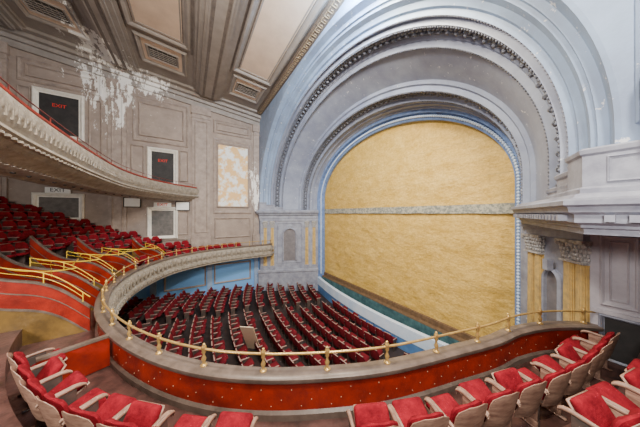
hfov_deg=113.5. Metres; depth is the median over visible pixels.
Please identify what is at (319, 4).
trim
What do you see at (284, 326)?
chair
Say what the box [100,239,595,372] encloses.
railing
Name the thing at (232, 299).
chair
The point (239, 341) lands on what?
chair
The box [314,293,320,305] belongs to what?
chair
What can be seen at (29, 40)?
trim
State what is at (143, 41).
trim
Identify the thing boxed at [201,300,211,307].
chair
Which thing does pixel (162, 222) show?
door
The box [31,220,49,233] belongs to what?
chair
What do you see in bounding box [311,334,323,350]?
chair
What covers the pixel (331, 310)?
chair
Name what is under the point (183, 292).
chair
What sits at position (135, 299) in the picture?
chair
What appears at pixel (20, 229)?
chair
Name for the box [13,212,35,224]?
chair
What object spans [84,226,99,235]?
chair
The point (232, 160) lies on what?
wall panel
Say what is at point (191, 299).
chair
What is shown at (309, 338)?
chair
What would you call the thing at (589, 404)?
seat cushion
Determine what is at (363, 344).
chair
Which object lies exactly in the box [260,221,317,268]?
wall
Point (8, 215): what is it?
chair
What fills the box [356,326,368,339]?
chair
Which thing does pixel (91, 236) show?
chair
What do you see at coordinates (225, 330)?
floor
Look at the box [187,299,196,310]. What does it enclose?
chair
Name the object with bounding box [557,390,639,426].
seat
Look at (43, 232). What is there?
chair
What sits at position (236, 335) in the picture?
chair
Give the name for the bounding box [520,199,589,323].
bay
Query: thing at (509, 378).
seat cushion
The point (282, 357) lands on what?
chair
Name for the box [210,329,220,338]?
chair
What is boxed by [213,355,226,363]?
chair
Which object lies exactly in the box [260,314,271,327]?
chair
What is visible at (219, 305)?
chair
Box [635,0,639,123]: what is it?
trim
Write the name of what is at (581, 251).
pilaster
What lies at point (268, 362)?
chair
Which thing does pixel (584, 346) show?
seat cushion
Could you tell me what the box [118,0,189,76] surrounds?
trim
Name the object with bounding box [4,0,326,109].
ceiling
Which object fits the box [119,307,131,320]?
chair
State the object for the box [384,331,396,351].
chair
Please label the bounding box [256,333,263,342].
chair
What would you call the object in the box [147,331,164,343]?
chair
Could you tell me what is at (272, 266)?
pilaster
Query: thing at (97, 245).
chair
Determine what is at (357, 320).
chair
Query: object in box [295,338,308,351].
chair
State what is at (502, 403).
seat
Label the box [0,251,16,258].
chair
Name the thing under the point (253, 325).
chair
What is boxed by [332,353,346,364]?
chair
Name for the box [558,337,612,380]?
seat
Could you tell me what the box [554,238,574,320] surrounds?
pilaster
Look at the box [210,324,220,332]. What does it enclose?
chair
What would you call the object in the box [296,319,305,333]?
chair
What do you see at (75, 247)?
chair
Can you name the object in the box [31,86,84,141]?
door
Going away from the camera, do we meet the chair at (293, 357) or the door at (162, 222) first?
the chair at (293, 357)
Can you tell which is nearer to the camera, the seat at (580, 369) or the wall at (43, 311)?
the seat at (580, 369)
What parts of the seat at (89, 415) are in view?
armrest, backrest, leg, armrest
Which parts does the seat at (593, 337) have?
armrest, backrest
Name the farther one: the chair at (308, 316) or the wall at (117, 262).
the chair at (308, 316)
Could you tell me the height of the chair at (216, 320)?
0.877 m
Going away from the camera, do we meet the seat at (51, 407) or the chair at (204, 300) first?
the seat at (51, 407)
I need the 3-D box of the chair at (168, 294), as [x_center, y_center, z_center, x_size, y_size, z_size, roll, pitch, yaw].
[-10.398,5.943,14.674,0.475,0.877,0.545,0,0,-17]
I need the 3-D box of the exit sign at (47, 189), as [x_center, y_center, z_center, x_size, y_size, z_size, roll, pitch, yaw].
[-15.448,-1.370,12.392,1.000,0.320,0.116,0,0,-32]
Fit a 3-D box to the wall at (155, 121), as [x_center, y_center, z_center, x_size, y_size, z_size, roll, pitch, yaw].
[-12.758,-1.700,14.504,17.200,17.800,0.300,0,0,-32]
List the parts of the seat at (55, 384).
backrest, armrest, armrest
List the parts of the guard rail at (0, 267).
rail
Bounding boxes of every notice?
[123,197,140,206]
[175,202,189,210]
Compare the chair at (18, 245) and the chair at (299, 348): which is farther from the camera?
the chair at (299, 348)
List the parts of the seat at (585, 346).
armrest, backrest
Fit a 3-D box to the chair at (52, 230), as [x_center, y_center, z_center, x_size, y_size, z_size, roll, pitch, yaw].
[-13.392,1.181,10.790,0.594,0.877,0.545,0,0,-6]
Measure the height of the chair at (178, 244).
0.877 m
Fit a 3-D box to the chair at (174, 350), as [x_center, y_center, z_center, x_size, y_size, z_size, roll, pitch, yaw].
[-6.125,5.968,8.774,0.594,0.877,0.545,0,0,-27]
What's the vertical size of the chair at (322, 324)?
0.877 m
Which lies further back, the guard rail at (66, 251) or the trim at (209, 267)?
the trim at (209, 267)
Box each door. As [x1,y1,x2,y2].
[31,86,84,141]
[31,192,84,220]
[147,147,177,183]
[147,207,177,239]
[598,313,639,366]
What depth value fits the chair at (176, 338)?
9.81 m
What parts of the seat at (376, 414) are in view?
armrest, backrest, armrest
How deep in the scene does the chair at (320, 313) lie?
12.88 m
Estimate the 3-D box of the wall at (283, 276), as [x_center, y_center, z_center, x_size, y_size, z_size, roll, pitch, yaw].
[-2.788,6.000,18.664,5.285,2.200,0.300,0,0,-8]
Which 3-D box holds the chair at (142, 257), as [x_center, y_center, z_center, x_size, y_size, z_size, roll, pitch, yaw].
[-9.994,2.861,12.127,0.594,0.877,0.545,0,0,2]
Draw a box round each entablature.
[254,202,318,220]
[511,140,639,236]
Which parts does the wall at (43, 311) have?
rail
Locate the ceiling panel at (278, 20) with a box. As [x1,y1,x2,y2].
[239,0,315,80]
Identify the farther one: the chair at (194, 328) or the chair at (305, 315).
the chair at (305, 315)
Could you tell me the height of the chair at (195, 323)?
0.877 m
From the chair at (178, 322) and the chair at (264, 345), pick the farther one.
the chair at (178, 322)
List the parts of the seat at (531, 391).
armrest, backrest, armrest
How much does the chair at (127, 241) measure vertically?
0.877 m
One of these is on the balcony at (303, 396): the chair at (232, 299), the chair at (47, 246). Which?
the chair at (47, 246)
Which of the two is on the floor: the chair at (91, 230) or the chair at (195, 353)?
the chair at (195, 353)
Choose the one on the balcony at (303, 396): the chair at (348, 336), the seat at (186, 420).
the seat at (186, 420)
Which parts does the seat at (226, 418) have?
armrest, armrest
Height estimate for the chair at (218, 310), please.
0.877 m
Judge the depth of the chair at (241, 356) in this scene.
8.74 m
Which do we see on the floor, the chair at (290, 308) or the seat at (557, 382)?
the chair at (290, 308)
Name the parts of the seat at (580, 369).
armrest, backrest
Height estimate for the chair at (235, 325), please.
0.877 m
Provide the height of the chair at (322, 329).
0.877 m
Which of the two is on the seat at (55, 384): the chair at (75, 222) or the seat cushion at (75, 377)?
the seat cushion at (75, 377)
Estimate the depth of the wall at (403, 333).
11.65 m
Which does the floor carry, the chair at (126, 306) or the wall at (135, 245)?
the chair at (126, 306)
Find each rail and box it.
[0,77,193,186]
[0,267,90,300]
[30,258,99,285]
[66,251,115,273]
[102,247,137,261]
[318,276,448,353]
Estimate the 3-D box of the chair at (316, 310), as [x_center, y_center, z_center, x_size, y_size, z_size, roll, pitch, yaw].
[-0.043,6.388,13.442,0.594,0.877,0.545,0,0,-27]
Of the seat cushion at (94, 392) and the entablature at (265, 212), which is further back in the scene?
the entablature at (265, 212)
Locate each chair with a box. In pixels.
[0,196,14,208]
[0,203,18,216]
[0,211,21,225]
[0,215,6,226]
[0,224,13,236]
[0,231,20,250]
[0,243,29,263]
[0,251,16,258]
[2,220,27,232]
[8,230,29,246]
[11,204,31,216]
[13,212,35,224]
[14,241,29,261]
[17,220,40,234]
[22,229,46,244]
[25,204,43,215]
[28,212,47,222]
[29,241,53,249]
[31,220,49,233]
[36,229,57,241]
[41,212,58,223]
[42,238,64,255]
[44,219,63,232]
[48,228,69,239]
[53,212,70,223]
[55,237,73,255]
[57,219,74,231]
[61,227,79,237]
[67,236,86,253]
[69,219,84,228]
[73,226,88,238]
[73,246,76,258]
[77,235,96,245]
[80,219,95,227]
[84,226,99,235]
[87,244,102,252]
[88,234,105,243]
[94,242,111,252]
[95,225,109,235]
[99,233,114,241]
[105,225,119,232]
[105,241,120,250]
[110,232,123,242]
[111,250,127,257]
[114,240,129,253]
[118,311,125,323]
[119,231,132,239]
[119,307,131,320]
[123,303,134,310]
[124,239,131,246]
[127,310,142,328]
[128,299,140,307]
[129,231,141,238]
[131,257,145,265]
[131,331,145,339]
[132,325,148,336]
[133,296,144,303]
[133,306,145,319]
[135,238,146,246]
[136,320,151,339]
[137,303,148,315]
[140,255,153,263]
[142,300,153,307]
[143,237,154,244]
[145,311,158,328]
[145,338,162,345]
[146,297,157,308]
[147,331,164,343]
[148,244,160,251]
[148,307,161,320]
[150,294,160,301]
[151,326,165,336]
[152,236,161,244]
[152,304,164,316]
[154,321,168,335]
[156,300,167,312]
[157,243,168,254]
[159,297,170,308]
[163,294,173,305]
[164,308,176,325]
[164,345,181,354]
[165,242,175,253]
[166,250,175,256]
[166,292,175,298]
[166,341,182,351]
[167,304,179,317]
[168,333,184,344]
[170,301,179,313]
[170,327,182,338]
[173,298,184,309]
[173,322,186,336]
[174,241,183,251]
[174,249,183,254]
[175,317,186,331]
[176,295,184,302]
[179,293,187,305]
[182,240,191,247]
[182,247,192,253]
[182,290,191,299]
[182,305,193,322]
[184,302,195,310]
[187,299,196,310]
[188,347,202,357]
[188,354,201,359]
[189,296,197,307]
[189,334,203,345]
[189,340,201,350]
[190,328,201,337]
[191,323,204,337]
[192,294,199,304]
[193,318,205,328]
[194,290,203,301]
[194,314,206,323]
[199,303,209,318]
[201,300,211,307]
[202,297,212,304]
[204,294,213,301]
[206,291,213,298]
[208,289,216,299]
[210,286,218,296]
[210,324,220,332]
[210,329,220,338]
[211,315,220,322]
[211,319,221,327]
[211,335,224,344]
[211,341,224,349]
[212,348,227,359]
[213,304,223,317]
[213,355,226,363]
[215,300,224,308]
[216,297,225,305]
[217,295,226,301]
[219,290,227,296]
[228,312,238,321]
[228,316,239,323]
[228,320,239,329]
[229,301,237,314]
[229,325,241,333]
[230,295,238,302]
[230,330,242,339]
[231,336,243,350]
[233,342,247,365]
[235,348,247,365]
[238,356,254,365]
[243,300,249,311]
[243,309,253,316]
[244,313,254,326]
[245,317,253,324]
[246,321,255,328]
[254,339,265,351]
[255,343,267,361]
[256,300,264,314]
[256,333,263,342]
[259,310,269,322]
[259,349,275,366]
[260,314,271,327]
[262,318,272,331]
[264,322,275,336]
[264,358,280,366]
[267,327,278,341]
[269,299,277,312]
[270,332,281,347]
[272,307,282,319]
[274,311,282,323]
[274,337,285,352]
[277,315,285,328]
[278,344,291,360]
[279,319,288,332]
[280,296,289,309]
[282,323,292,337]
[283,350,298,366]
[285,304,292,316]
[286,328,296,342]
[287,308,295,320]
[289,357,303,366]
[290,311,298,328]
[290,333,301,348]
[293,297,299,310]
[293,315,302,328]
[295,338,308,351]
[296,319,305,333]
[299,305,308,317]
[300,344,314,365]
[301,324,310,338]
[303,294,311,307]
[303,309,312,321]
[305,328,317,343]
[306,312,315,324]
[307,351,321,365]
[310,316,319,333]
[311,303,319,314]
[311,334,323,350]
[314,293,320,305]
[314,306,324,318]
[314,320,324,335]
[314,357,325,365]
[316,339,330,358]
[318,310,328,321]
[319,324,331,338]
[322,301,331,311]
[322,313,332,325]
[323,345,335,359]
[325,304,334,315]
[325,329,336,343]
[327,317,338,328]
[329,307,339,318]
[331,334,344,348]
[332,299,340,309]
[332,321,341,334]
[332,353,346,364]
[333,310,341,322]
[335,301,342,311]
[338,314,348,326]
[338,326,348,337]
[338,340,351,355]
[339,304,347,315]
[344,308,349,321]
[344,318,355,332]
[344,330,356,345]
[347,346,359,362]
[349,311,357,322]
[350,322,356,333]
[352,335,364,347]
[355,315,360,326]
[355,352,370,362]
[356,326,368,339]
[360,340,370,359]
[361,319,367,329]
[364,331,372,343]
[368,323,375,336]
[369,346,383,360]
[373,336,385,356]
[376,327,384,338]
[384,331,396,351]
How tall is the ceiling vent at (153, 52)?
0.233 m
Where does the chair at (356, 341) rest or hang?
on the floor
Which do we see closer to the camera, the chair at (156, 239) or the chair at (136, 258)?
the chair at (136, 258)
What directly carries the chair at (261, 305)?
on the floor
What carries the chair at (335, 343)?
on the floor
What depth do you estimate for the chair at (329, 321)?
11.90 m
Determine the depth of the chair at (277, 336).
10.11 m
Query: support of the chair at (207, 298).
on the floor
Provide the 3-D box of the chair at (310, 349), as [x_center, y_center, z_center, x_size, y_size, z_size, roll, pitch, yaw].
[-0.535,6.246,9.304,0.551,0.877,0.545,0,0,-34]
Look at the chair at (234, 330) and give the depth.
10.79 m
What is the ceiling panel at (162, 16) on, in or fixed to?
attached to the ceiling
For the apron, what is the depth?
12.36 m
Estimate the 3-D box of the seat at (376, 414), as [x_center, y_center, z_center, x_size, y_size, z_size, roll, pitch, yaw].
[0.685,2.839,2.599,0.620,0.922,0.550,0,0,-6]
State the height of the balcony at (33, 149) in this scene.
4.300 m
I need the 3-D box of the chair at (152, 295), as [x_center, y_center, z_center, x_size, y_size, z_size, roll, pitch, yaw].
[-11.080,5.894,14.212,0.594,0.877,0.545,0,0,-17]
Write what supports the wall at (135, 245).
on the balcony at (303, 396)
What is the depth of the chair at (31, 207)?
11.78 m
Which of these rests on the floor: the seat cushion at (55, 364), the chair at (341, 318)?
the chair at (341, 318)
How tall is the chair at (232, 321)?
0.877 m
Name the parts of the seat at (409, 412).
armrest, backrest, armrest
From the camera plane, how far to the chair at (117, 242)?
12.56 m
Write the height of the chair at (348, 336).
0.877 m
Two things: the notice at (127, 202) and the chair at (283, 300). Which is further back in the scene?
the chair at (283, 300)
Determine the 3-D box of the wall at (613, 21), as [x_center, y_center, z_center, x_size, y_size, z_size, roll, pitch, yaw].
[2.336,-0.900,10.684,4.670,16.000,22.300,0,0,-32]
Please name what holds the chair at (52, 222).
on the balcony at (303, 396)
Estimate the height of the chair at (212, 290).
0.877 m
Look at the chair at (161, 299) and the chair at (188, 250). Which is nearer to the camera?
the chair at (161, 299)
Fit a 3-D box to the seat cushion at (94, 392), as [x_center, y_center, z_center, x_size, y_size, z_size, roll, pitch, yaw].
[-3.438,2.834,3.104,0.456,0.151,0.400,0,0,21]
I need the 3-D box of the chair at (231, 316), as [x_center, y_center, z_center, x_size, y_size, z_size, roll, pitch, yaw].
[-4.965,6.118,12.070,0.594,0.877,0.545,0,0,-23]
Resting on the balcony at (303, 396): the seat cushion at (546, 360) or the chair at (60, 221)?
the chair at (60, 221)
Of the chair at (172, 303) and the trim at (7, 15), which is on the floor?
the chair at (172, 303)
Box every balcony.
[0,83,198,200]
[0,234,639,426]
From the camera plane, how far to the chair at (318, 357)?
8.80 m
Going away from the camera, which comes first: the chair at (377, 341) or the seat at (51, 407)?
the seat at (51, 407)
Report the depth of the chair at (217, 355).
8.91 m
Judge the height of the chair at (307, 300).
0.877 m
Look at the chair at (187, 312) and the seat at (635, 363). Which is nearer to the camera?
the seat at (635, 363)
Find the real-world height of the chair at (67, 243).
0.877 m
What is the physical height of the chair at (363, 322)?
0.877 m
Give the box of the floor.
[121,289,408,366]
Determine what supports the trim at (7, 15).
attached to the ceiling
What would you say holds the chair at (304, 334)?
on the floor
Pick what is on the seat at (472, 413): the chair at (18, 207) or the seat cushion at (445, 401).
the seat cushion at (445, 401)
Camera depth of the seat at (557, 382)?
3.19 m
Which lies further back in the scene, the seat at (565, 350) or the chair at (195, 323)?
the chair at (195, 323)
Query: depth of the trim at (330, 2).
10.71 m
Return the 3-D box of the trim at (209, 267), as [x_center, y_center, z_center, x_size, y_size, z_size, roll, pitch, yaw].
[-8.732,5.200,16.741,7.550,3.000,0.160,0,0,-32]
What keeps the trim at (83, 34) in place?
attached to the ceiling
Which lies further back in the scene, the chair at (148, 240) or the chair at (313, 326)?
the chair at (148, 240)
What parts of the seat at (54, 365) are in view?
backrest, armrest, armrest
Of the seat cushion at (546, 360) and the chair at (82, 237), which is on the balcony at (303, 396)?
the chair at (82, 237)
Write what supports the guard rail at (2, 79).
on the balcony at (33, 149)
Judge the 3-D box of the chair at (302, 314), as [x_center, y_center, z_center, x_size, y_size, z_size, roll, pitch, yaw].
[-0.999,6.345,13.442,0.551,0.877,0.545,0,0,-26]
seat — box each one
[7,347,67,410]
[10,356,70,426]
[19,370,89,426]
[35,382,109,426]
[61,393,136,426]
[96,400,171,426]
[153,410,212,426]
[204,411,257,426]
[346,402,401,426]
[388,396,449,426]
[425,388,488,426]
[457,378,520,426]
[485,367,546,426]
[517,362,571,426]
[530,354,590,418]
[550,343,603,395]
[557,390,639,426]
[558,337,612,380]
[570,330,619,379]
[585,381,639,411]
[613,367,639,390]
[624,359,639,371]
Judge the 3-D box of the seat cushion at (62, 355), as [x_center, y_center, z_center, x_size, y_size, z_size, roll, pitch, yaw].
[-5.039,2.764,3.893,0.456,0.252,0.370,0,0,30]
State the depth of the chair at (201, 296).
15.25 m
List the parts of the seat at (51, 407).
backrest, armrest, armrest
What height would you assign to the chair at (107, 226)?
0.877 m
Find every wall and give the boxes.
[0,253,99,310]
[0,278,90,345]
[8,47,258,304]
[30,236,116,290]
[35,334,109,379]
[76,238,137,276]
[132,237,165,260]
[258,267,317,290]
[259,0,639,269]
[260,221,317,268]
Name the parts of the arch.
bead molding, garland molding, molding, bead molding, bead molding, bead molding, garland molding, frame, molding, bead molding, bead molding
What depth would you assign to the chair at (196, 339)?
9.73 m
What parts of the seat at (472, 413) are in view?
armrest, backrest, armrest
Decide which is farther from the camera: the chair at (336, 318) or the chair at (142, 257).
the chair at (336, 318)
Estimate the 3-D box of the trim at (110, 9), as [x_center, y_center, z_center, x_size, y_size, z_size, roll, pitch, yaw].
[-6.975,-9.449,4.324,1.680,0.569,21.100,0,0,-32]
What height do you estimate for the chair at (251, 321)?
0.877 m
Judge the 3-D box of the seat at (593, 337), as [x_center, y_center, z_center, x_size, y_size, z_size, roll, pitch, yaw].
[5.765,2.839,4.434,0.620,0.922,0.652,0,0,-27]
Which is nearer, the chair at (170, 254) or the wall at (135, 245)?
the wall at (135, 245)
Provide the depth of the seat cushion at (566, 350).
3.91 m
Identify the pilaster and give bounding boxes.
[262,221,267,269]
[269,221,274,269]
[304,221,309,267]
[311,221,316,267]
[521,233,534,322]
[528,234,545,321]
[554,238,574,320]
[565,239,592,321]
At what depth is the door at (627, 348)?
4.59 m
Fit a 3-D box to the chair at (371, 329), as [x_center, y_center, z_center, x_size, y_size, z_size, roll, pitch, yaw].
[2.984,6.477,11.640,0.594,0.877,0.545,0,0,-34]
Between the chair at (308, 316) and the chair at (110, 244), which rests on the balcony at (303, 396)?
the chair at (110, 244)
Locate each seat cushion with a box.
[31,348,65,366]
[35,356,63,380]
[49,371,87,393]
[69,388,109,408]
[96,393,136,424]
[123,400,161,426]
[174,414,211,426]
[354,402,389,426]
[392,396,427,426]
[426,393,458,418]
[458,378,491,403]
[494,367,522,390]
[517,367,542,381]
[532,355,563,370]
[557,343,580,361]
[559,338,587,351]
[570,390,615,426]
[624,367,639,388]
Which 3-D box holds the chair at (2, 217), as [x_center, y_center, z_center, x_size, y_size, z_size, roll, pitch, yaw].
[-14.998,0.342,9.653,0.475,0.877,0.545,0,0,-11]
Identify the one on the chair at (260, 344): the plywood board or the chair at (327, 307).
the plywood board
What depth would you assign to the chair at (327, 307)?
13.83 m
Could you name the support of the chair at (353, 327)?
on the floor
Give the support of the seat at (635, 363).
on the balcony at (303, 396)
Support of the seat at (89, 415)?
on the balcony at (303, 396)
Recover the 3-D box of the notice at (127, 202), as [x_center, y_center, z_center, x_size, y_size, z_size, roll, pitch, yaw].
[-12.674,-0.750,14.180,0.900,0.660,0.100,0,0,-32]
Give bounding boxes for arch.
[260,0,621,324]
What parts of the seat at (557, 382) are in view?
armrest, armrest, backrest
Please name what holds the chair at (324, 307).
on the floor
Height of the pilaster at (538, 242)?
4.235 m
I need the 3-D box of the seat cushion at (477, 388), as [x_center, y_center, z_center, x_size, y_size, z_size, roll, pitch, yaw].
[2.407,2.764,3.171,0.456,0.252,0.370,0,0,-15]
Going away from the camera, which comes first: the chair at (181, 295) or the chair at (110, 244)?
the chair at (110, 244)
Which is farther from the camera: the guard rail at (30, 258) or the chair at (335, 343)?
the chair at (335, 343)
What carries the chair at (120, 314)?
on the floor
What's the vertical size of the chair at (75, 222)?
0.877 m
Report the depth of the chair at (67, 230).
11.36 m
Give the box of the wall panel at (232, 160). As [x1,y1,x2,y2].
[217,142,248,207]
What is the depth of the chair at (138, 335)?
9.92 m
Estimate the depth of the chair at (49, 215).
11.90 m
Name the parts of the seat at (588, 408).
armrest, armrest, backrest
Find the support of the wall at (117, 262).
on the balcony at (303, 396)
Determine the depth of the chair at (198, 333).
10.16 m
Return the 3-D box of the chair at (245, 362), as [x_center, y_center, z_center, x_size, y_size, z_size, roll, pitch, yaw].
[-2.933,6.106,8.347,0.551,0.877,0.545,0,0,-35]
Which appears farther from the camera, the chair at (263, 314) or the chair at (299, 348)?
the chair at (263, 314)
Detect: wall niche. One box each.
[277,223,301,262]
[541,259,562,320]
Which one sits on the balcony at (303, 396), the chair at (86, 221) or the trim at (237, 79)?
the chair at (86, 221)
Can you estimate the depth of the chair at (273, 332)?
10.70 m
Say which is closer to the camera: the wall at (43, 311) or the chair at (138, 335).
the wall at (43, 311)
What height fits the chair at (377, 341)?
0.877 m
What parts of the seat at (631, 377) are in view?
armrest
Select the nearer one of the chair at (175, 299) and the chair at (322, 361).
the chair at (322, 361)
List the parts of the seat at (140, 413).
backrest, armrest, armrest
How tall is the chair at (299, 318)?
0.877 m
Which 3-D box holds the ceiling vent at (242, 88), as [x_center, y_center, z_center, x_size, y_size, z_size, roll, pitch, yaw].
[-5.241,-8.812,15.047,1.556,0.233,1.140,0,0,-32]
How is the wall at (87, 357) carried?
on the balcony at (303, 396)
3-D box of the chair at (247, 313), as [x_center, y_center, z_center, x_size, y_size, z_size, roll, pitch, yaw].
[-4.274,6.165,12.530,0.551,0.877,0.545,0,0,-25]
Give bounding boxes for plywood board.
[240,326,258,348]
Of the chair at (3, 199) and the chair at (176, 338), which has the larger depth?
the chair at (3, 199)
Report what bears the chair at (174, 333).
on the floor
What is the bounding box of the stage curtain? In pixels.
[324,120,514,339]
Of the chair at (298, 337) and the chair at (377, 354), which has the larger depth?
the chair at (298, 337)
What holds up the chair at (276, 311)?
on the floor
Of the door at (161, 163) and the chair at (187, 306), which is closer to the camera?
the chair at (187, 306)
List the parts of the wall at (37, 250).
rail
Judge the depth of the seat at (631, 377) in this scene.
2.73 m
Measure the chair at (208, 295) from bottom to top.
0.877 m
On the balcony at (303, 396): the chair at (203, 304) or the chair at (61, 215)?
the chair at (61, 215)
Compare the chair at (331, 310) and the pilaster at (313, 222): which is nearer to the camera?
the chair at (331, 310)
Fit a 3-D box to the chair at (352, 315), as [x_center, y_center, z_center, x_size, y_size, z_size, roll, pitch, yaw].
[2.066,6.476,12.945,0.475,0.877,0.545,0,0,-29]
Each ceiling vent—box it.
[21,0,75,27]
[145,43,178,68]
[234,81,259,98]
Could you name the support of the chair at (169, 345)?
on the floor
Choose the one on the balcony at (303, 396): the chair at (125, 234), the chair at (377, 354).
the chair at (125, 234)
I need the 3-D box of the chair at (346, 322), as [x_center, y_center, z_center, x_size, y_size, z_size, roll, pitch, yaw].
[1.694,6.429,12.056,0.594,0.877,0.545,0,0,-33]
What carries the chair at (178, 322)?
on the floor
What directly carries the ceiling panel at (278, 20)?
attached to the ceiling
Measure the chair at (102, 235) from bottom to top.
0.877 m
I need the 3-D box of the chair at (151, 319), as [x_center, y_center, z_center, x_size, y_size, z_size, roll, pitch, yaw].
[-9.370,5.902,11.664,0.551,0.877,0.545,0,0,-19]
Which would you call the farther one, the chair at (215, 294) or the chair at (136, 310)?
the chair at (215, 294)
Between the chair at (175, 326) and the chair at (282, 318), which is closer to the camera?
the chair at (175, 326)
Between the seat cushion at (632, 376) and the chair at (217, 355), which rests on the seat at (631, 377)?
the seat cushion at (632, 376)
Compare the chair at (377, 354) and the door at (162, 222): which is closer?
the chair at (377, 354)
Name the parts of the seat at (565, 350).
armrest, armrest, backrest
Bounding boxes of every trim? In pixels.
[0,0,25,29]
[0,25,261,124]
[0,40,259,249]
[13,0,89,39]
[16,55,250,291]
[73,0,138,70]
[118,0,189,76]
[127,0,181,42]
[140,37,181,71]
[150,258,257,297]
[193,0,248,100]
[228,0,326,103]
[232,78,261,99]
[256,0,344,114]
[519,224,589,240]
[590,235,639,321]
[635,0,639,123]
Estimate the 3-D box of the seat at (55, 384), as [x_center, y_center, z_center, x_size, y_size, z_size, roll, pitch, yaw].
[-4.045,2.839,3.210,0.620,0.922,0.628,0,0,27]
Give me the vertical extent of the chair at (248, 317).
0.877 m
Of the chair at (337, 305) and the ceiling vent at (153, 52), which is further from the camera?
the chair at (337, 305)
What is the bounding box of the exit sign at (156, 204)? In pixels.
[154,202,170,206]
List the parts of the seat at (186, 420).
armrest, armrest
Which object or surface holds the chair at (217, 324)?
on the floor
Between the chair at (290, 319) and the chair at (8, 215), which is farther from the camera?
the chair at (290, 319)
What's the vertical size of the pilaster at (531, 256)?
4.235 m
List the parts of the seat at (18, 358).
backrest, armrest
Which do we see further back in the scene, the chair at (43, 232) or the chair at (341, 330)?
the chair at (341, 330)
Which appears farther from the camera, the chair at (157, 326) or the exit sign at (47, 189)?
the exit sign at (47, 189)
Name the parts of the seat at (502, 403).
armrest, backrest, armrest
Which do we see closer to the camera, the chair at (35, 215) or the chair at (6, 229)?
the chair at (6, 229)
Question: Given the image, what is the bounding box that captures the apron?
[322,275,465,343]
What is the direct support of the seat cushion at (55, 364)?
on the seat at (54, 365)
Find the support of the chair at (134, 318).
on the floor
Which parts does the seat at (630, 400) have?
armrest, armrest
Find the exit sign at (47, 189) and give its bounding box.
[45,187,70,192]
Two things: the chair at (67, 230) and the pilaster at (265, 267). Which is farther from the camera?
the pilaster at (265, 267)
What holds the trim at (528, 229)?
attached to the wall at (613, 21)
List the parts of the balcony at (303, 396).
skirting, panel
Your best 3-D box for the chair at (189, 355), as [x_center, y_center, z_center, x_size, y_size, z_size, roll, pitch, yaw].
[-4.907,6.013,8.314,0.551,0.877,0.545,0,0,-29]
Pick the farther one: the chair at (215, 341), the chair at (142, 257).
the chair at (142, 257)
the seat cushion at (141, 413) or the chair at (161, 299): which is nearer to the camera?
the seat cushion at (141, 413)
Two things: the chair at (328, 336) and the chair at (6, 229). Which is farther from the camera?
the chair at (328, 336)
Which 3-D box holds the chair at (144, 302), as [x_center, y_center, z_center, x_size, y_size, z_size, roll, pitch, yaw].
[-10.835,5.879,13.180,0.475,0.877,0.545,0,0,-16]
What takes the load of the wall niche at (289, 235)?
attached to the wall at (281, 227)
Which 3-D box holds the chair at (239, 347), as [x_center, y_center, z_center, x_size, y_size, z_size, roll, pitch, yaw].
[-3.506,6.106,9.243,0.551,0.877,0.545,0,0,-30]
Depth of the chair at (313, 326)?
11.98 m
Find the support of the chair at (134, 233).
on the balcony at (303, 396)
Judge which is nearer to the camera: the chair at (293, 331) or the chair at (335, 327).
the chair at (293, 331)
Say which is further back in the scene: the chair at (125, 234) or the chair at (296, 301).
the chair at (296, 301)
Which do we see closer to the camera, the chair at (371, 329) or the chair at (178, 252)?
the chair at (371, 329)
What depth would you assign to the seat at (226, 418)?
2.71 m
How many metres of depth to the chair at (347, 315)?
13.22 m
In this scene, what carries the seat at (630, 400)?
on the balcony at (303, 396)
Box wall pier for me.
[590,234,639,324]
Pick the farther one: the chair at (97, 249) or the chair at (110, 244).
the chair at (110, 244)
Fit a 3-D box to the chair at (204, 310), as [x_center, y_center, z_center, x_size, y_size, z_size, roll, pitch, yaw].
[-7.192,6.044,13.091,0.594,0.877,0.545,0,0,-21]
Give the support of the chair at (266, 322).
on the floor
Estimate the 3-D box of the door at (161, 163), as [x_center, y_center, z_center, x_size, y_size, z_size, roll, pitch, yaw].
[-11.303,-3.330,15.100,1.780,2.660,0.240,0,0,-32]
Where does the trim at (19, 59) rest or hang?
attached to the wall at (155, 121)
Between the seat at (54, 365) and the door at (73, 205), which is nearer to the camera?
the seat at (54, 365)
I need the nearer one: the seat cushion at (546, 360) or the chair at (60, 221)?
the seat cushion at (546, 360)
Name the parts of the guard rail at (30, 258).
rail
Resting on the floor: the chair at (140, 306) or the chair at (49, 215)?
the chair at (140, 306)
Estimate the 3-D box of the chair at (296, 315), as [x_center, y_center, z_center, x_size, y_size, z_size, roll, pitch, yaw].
[-1.508,6.295,12.482,0.475,0.877,0.545,0,0,-25]
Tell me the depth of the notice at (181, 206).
15.65 m
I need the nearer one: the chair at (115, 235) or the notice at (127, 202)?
the chair at (115, 235)

